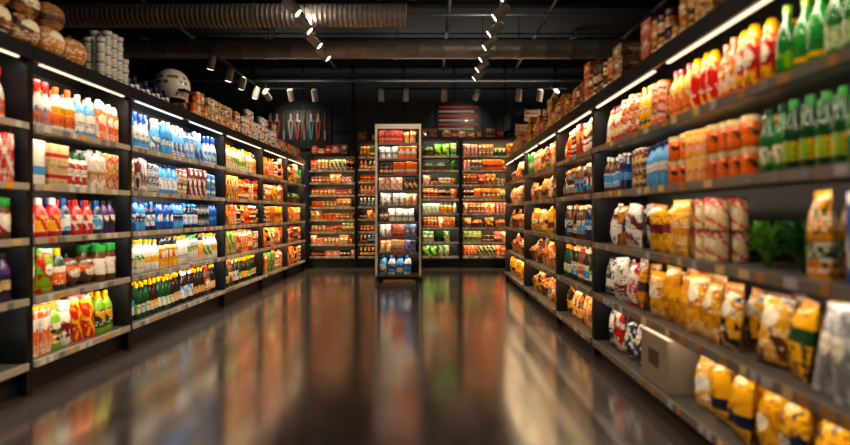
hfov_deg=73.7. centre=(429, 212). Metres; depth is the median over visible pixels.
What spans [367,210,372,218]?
pouches
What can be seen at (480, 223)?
baskets
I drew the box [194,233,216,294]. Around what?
bottles
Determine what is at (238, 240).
snack bags
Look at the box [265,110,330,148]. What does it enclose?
hanging tools
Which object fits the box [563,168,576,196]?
glass bottles
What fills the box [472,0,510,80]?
track light
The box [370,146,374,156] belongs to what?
boxes
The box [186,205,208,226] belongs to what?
bottles
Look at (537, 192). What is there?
snack bags
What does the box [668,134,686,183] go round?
jars
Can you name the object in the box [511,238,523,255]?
baskets
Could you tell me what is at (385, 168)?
jars
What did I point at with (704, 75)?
bottles
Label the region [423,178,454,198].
jars
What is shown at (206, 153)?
spray bottles
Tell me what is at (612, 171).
bottles
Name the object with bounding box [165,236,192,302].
bottles
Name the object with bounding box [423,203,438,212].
cartons
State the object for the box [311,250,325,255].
jars
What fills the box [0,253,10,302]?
bottles
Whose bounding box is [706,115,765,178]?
jars
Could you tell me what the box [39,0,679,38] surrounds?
ceiling beams
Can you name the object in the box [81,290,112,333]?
bottles
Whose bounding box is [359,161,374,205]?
bottles
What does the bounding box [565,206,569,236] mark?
bottles
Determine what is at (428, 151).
baskets
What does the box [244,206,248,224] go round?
bottles
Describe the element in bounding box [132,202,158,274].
bottles
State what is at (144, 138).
spray bottles
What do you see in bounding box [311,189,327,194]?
jars
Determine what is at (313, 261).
wall shelf
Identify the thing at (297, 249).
jars
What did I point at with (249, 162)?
bottles
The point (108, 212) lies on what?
bottles
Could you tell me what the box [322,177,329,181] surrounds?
jars
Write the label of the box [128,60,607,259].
wall
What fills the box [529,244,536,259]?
baskets
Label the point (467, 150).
cans
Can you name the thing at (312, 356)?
floor
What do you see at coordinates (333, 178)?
pouches
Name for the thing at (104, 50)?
cans
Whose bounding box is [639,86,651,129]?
bottles
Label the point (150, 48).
ceiling beam
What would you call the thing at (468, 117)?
menu sign
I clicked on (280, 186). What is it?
cartons
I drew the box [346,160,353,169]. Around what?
jars
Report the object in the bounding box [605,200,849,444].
snack bags
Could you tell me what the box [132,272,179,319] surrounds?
glass bottles
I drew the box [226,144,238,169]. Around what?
bottles
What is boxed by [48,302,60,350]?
bottles
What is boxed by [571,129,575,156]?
jars
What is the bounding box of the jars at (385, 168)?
[379,163,392,173]
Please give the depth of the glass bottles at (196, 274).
6.68 m
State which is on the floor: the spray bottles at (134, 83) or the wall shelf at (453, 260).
the wall shelf at (453, 260)
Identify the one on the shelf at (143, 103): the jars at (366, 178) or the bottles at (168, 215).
the bottles at (168, 215)
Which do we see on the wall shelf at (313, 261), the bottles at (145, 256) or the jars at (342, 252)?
the jars at (342, 252)
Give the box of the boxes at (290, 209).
[288,169,300,221]
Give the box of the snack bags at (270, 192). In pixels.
[264,160,279,243]
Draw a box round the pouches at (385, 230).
[378,131,418,251]
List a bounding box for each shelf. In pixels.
[0,31,32,403]
[30,45,131,394]
[130,87,226,348]
[225,127,263,305]
[263,143,288,288]
[287,153,305,277]
[308,153,356,267]
[357,140,374,267]
[421,137,459,267]
[460,137,516,267]
[504,146,523,290]
[523,124,555,317]
[554,97,592,353]
[591,0,849,444]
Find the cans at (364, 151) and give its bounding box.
[359,146,369,156]
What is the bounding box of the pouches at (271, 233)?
[264,171,273,245]
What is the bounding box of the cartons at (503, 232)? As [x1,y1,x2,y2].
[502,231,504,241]
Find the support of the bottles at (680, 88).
on the shelf at (787, 195)
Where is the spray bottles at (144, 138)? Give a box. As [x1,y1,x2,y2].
[132,111,160,151]
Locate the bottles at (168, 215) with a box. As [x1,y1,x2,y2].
[132,201,182,230]
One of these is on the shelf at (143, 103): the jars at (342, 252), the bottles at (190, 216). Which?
the bottles at (190, 216)
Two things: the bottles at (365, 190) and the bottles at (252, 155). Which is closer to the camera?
the bottles at (252, 155)
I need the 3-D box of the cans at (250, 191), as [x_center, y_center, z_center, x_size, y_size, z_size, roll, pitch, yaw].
[-2.788,0.061,8.694,0.201,1.005,0.443,0,0,0]
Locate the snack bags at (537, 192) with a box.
[533,184,555,199]
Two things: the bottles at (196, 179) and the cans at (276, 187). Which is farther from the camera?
the cans at (276, 187)
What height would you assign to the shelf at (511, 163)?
2.180 m
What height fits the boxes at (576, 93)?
0.198 m
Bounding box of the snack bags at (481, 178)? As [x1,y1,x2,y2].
[463,175,501,241]
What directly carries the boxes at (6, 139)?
on the shelf at (16, 54)
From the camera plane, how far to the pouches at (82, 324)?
4.33 m
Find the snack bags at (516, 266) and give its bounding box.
[510,162,523,279]
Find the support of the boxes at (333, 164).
on the wall shelf at (313, 261)
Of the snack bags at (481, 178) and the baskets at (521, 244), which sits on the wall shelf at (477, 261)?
the snack bags at (481, 178)
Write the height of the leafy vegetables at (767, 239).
0.217 m
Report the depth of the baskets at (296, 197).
11.39 m
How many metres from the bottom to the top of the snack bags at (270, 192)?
1.468 m
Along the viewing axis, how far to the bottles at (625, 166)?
4.19 m
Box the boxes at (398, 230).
[379,131,417,251]
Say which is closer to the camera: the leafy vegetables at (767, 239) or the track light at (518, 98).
the leafy vegetables at (767, 239)
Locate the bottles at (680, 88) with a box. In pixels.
[670,63,692,116]
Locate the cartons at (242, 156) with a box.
[226,149,247,254]
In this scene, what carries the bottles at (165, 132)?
on the shelf at (143, 103)
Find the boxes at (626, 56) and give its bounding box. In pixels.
[511,0,724,153]
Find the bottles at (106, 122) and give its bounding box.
[91,100,117,142]
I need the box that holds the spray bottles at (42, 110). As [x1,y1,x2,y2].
[33,79,51,127]
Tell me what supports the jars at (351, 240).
on the wall shelf at (313, 261)
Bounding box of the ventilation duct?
[54,0,406,27]
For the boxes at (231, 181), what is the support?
on the shelf at (235, 139)
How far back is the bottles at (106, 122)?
4.75 m
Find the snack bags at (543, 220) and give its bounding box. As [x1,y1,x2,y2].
[531,142,555,302]
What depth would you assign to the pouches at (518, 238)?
9.53 m
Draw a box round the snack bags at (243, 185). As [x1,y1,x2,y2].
[236,179,257,224]
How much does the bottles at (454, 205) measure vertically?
0.236 m
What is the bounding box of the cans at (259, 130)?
[240,109,275,147]
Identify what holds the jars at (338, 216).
on the wall shelf at (313, 261)
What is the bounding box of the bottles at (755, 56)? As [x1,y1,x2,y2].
[736,18,781,90]
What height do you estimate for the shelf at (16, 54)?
2.310 m
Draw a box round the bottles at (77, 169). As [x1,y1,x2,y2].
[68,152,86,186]
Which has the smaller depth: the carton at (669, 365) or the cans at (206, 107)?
the carton at (669, 365)
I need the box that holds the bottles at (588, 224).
[584,163,591,240]
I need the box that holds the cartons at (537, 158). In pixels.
[534,141,555,170]
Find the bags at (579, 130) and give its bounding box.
[576,124,583,154]
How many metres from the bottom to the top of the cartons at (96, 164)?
0.316 m
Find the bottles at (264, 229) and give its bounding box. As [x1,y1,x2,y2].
[264,229,265,247]
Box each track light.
[198,44,262,98]
[261,59,320,101]
[281,0,330,61]
[375,59,566,101]
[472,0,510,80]
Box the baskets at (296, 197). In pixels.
[288,193,299,202]
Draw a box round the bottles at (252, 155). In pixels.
[251,154,255,173]
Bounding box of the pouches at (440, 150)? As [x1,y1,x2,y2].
[422,144,448,255]
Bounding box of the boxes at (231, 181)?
[226,175,237,254]
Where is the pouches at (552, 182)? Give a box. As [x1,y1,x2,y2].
[536,176,555,301]
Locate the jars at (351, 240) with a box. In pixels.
[349,237,353,243]
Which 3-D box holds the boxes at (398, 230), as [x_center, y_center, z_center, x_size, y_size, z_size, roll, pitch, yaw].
[-0.547,-0.366,9.815,0.664,2.091,0.198,0,0,0]
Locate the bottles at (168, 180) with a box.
[157,164,177,193]
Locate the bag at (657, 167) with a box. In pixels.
[646,140,668,186]
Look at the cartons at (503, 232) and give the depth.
12.46 m
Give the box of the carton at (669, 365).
[641,327,699,394]
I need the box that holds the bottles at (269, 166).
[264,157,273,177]
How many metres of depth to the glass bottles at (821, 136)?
2.18 m
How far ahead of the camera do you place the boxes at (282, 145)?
10.73 m
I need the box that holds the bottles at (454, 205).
[453,203,456,212]
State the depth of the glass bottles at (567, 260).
5.88 m
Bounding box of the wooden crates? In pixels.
[513,109,547,136]
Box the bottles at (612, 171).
[604,154,622,191]
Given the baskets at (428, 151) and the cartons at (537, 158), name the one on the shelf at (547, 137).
the cartons at (537, 158)
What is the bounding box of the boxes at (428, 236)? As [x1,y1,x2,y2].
[423,143,456,255]
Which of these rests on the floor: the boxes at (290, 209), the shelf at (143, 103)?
the shelf at (143, 103)
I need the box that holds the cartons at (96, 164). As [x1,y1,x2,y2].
[76,150,105,188]
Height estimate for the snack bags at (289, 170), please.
0.333 m
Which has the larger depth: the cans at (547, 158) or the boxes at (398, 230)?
the boxes at (398, 230)
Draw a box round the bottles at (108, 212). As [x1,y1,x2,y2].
[88,201,114,232]
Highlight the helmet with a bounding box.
[153,69,194,108]
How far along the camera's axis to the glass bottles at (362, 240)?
12.47 m
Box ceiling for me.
[59,8,669,59]
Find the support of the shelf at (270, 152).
on the floor
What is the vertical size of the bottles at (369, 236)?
0.193 m
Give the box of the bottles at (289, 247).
[288,246,294,263]
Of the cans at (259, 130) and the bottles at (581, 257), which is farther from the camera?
the cans at (259, 130)
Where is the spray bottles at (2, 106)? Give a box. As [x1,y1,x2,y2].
[0,85,4,116]
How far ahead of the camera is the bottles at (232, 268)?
7.81 m
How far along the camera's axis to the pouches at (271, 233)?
9.75 m
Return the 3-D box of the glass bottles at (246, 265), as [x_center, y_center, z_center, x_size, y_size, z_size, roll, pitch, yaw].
[-2.786,0.815,8.107,0.208,0.349,1.523,0,0,0]
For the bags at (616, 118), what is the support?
in the shelf at (787, 195)
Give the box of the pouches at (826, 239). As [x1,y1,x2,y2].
[606,111,849,405]
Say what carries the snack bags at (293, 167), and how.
on the shelf at (292, 187)
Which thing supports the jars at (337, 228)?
on the wall shelf at (313, 261)
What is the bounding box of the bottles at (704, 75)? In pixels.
[690,50,724,109]
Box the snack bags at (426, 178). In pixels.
[423,175,429,183]
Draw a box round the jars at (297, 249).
[288,207,300,261]
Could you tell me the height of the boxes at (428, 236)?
2.480 m
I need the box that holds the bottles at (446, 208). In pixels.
[440,203,451,212]
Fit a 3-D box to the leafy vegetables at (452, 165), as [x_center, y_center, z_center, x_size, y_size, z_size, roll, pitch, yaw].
[0.344,-0.269,12.672,0.504,1.808,0.439,0,0,0]
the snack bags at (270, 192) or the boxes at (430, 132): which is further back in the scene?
the boxes at (430, 132)
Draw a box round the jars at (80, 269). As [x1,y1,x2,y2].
[63,254,94,285]
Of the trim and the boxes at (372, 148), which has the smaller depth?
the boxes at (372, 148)
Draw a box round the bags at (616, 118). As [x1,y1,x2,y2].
[611,103,622,140]
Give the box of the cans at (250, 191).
[248,184,257,249]
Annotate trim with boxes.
[128,64,583,151]
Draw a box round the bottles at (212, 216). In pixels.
[201,204,216,226]
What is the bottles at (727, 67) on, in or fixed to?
on the shelf at (787, 195)
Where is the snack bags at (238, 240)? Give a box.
[236,229,252,252]
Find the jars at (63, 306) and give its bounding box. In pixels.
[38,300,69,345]
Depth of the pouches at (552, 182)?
6.88 m
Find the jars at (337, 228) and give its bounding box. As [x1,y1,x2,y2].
[334,225,341,231]
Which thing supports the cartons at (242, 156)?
in the shelf at (235, 139)
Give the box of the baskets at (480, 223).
[471,219,483,226]
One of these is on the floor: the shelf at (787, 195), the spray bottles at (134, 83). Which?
the shelf at (787, 195)
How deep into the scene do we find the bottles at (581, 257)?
5.48 m
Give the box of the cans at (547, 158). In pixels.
[545,147,549,166]
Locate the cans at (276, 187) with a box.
[264,185,279,268]
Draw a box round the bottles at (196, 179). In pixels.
[132,158,205,195]
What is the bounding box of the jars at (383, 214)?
[379,210,388,220]
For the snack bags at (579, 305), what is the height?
1.923 m
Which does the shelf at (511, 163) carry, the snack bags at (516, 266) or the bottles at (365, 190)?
the snack bags at (516, 266)
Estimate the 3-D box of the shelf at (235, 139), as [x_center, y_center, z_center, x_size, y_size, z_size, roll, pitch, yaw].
[-2.869,0.045,8.133,0.502,2.310,1.655,0,0,0]
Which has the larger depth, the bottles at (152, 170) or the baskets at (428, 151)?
the baskets at (428, 151)
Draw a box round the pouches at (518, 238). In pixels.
[510,186,523,252]
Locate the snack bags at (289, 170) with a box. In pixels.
[288,167,291,181]
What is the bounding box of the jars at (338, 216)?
[336,213,350,218]
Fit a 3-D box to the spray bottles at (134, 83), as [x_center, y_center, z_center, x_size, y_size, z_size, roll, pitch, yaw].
[-2.740,-1.188,5.510,0.084,0.157,0.784,0,0,0]
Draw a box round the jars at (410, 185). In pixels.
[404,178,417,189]
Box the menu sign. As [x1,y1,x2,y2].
[435,104,481,132]
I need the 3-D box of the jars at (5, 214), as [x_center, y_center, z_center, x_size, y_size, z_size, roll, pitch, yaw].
[-2.817,0.247,3.012,0.272,1.484,1.343,0,0,0]
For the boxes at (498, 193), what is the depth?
12.46 m
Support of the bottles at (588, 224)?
on the shelf at (583, 113)
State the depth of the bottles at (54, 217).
4.20 m
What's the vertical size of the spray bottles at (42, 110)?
0.343 m
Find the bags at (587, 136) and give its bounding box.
[583,118,591,151]
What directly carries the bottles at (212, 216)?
on the shelf at (143, 103)
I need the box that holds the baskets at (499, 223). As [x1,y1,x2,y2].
[494,219,504,226]
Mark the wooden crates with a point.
(517, 128)
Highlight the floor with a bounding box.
[0,266,707,444]
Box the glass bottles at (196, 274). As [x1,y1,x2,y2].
[182,264,214,298]
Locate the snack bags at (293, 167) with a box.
[288,164,297,241]
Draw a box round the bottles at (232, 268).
[226,259,237,285]
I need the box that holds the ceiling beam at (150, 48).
[75,18,641,59]
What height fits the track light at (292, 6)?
1.108 m
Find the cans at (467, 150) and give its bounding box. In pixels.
[462,144,504,255]
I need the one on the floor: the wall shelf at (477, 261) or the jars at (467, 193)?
the wall shelf at (477, 261)
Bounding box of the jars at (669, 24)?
[651,0,695,52]
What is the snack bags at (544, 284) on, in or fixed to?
on the shelf at (547, 137)
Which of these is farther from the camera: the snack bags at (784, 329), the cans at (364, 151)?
the cans at (364, 151)
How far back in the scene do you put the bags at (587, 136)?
5.22 m
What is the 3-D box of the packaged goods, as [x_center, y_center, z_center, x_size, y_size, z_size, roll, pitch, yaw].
[1.528,-0.299,3.565,0.220,1.095,1.457,0,0,0]
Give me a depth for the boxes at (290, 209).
11.12 m
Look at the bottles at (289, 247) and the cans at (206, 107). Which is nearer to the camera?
the cans at (206, 107)
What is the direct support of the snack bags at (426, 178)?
on the wall shelf at (453, 260)
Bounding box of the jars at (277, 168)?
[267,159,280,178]
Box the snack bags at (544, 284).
[532,246,555,297]
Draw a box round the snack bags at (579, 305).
[565,141,591,330]
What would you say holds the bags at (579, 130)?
on the shelf at (583, 113)
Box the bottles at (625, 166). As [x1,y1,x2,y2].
[619,153,632,189]
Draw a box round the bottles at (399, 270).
[379,255,410,274]
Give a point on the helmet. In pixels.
(177, 86)
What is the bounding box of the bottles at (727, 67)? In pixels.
[718,37,738,97]
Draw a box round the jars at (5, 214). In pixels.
[0,197,10,239]
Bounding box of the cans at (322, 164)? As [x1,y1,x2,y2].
[311,160,354,255]
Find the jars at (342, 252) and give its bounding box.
[339,250,350,255]
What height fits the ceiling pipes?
0.565 m
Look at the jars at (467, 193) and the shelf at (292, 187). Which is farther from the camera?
the jars at (467, 193)
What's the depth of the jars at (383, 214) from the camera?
9.75 m
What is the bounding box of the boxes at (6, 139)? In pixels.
[0,132,13,181]
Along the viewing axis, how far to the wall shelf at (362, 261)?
12.46 m
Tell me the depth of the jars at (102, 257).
4.70 m
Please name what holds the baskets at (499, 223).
on the wall shelf at (477, 261)
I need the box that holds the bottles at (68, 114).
[48,87,95,137]
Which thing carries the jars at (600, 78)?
on the shelf at (787, 195)
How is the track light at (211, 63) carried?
hanging from the ceiling
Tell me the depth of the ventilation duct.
7.96 m
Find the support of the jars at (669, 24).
on the shelf at (787, 195)
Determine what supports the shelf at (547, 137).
on the floor
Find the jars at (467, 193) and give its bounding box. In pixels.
[462,189,483,212]
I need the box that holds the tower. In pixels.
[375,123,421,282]
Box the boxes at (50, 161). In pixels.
[33,139,118,357]
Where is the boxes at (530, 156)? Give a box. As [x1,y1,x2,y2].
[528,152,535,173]
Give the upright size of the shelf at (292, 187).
2.310 m
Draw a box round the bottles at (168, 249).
[148,235,202,268]
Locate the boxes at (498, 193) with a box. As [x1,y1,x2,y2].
[462,143,512,255]
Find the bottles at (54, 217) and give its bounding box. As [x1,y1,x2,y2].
[33,198,102,290]
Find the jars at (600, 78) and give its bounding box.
[589,57,612,97]
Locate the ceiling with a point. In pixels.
(417, 26)
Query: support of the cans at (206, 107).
on the shelf at (143, 103)
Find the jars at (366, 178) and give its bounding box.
[359,175,374,230]
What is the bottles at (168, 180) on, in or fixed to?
on the shelf at (143, 103)
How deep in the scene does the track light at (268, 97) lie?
11.38 m
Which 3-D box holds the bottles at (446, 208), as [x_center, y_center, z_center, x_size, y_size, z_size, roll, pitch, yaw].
[0.348,-0.111,12.545,0.273,0.238,0.208,0,0,0]
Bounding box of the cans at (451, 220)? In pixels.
[444,217,454,226]
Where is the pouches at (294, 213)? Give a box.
[288,208,295,263]
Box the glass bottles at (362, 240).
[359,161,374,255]
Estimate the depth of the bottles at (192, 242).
6.40 m
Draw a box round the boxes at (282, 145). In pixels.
[276,137,299,157]
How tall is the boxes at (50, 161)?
1.493 m
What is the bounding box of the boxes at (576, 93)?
[570,86,579,111]
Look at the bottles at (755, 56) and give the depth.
2.52 m
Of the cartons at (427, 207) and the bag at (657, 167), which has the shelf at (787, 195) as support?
the bag at (657, 167)
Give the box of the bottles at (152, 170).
[132,161,214,196]
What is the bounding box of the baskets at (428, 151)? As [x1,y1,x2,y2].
[423,147,446,169]
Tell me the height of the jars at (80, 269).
0.249 m
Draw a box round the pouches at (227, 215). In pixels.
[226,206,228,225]
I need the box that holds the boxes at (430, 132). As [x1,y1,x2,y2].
[312,128,502,152]
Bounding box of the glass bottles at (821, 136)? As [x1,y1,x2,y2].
[759,0,849,172]
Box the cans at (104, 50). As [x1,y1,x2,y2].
[82,30,128,84]
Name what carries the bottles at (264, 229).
on the shelf at (270, 152)
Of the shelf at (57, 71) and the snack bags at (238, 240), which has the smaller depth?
the shelf at (57, 71)
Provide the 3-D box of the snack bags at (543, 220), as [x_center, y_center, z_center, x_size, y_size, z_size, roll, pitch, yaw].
[1.572,0.108,7.250,0.304,1.936,2.021,0,0,0]
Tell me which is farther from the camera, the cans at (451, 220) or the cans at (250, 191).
the cans at (451, 220)
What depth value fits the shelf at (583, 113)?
5.91 m
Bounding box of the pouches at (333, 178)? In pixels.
[311,174,340,243]
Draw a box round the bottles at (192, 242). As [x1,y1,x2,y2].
[174,131,197,262]
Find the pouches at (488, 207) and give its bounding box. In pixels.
[462,203,504,255]
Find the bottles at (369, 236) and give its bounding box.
[367,235,374,243]
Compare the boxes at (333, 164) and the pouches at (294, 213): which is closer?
the pouches at (294, 213)
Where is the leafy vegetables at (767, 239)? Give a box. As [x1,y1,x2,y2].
[741,220,839,272]
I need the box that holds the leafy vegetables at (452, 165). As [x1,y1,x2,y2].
[434,160,456,241]
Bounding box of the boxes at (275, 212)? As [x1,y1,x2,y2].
[264,206,281,273]
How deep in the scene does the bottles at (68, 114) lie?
4.28 m
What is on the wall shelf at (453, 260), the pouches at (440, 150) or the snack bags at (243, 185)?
the pouches at (440, 150)
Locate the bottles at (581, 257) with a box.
[566,132,591,285]
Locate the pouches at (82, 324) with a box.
[33,248,95,342]
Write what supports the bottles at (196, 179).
on the shelf at (143, 103)
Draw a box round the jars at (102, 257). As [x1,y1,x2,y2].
[75,242,115,280]
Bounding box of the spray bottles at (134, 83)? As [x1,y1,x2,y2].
[128,76,168,101]
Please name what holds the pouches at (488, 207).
on the wall shelf at (477, 261)
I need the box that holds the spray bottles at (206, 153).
[170,125,216,164]
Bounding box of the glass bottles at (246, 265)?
[226,254,255,286]
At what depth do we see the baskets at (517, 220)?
9.55 m
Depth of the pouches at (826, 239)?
2.11 m
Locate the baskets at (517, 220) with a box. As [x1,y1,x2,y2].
[511,214,523,228]
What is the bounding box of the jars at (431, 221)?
[423,217,437,226]
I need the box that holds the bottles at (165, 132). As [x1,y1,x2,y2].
[157,121,171,154]
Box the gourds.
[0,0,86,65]
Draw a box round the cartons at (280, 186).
[264,185,282,272]
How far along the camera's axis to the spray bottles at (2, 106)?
3.59 m
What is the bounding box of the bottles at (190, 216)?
[177,203,197,227]
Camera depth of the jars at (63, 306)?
4.22 m
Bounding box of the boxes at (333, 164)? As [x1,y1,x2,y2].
[311,160,354,255]
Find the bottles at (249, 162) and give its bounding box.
[243,150,252,172]
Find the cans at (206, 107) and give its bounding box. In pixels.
[181,91,239,131]
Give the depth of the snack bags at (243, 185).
8.33 m
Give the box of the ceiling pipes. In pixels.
[128,0,668,81]
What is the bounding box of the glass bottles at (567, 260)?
[564,205,582,277]
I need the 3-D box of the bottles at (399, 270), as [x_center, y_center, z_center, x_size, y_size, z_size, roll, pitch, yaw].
[-0.601,0.893,9.834,0.551,0.332,0.217,0,0,0]

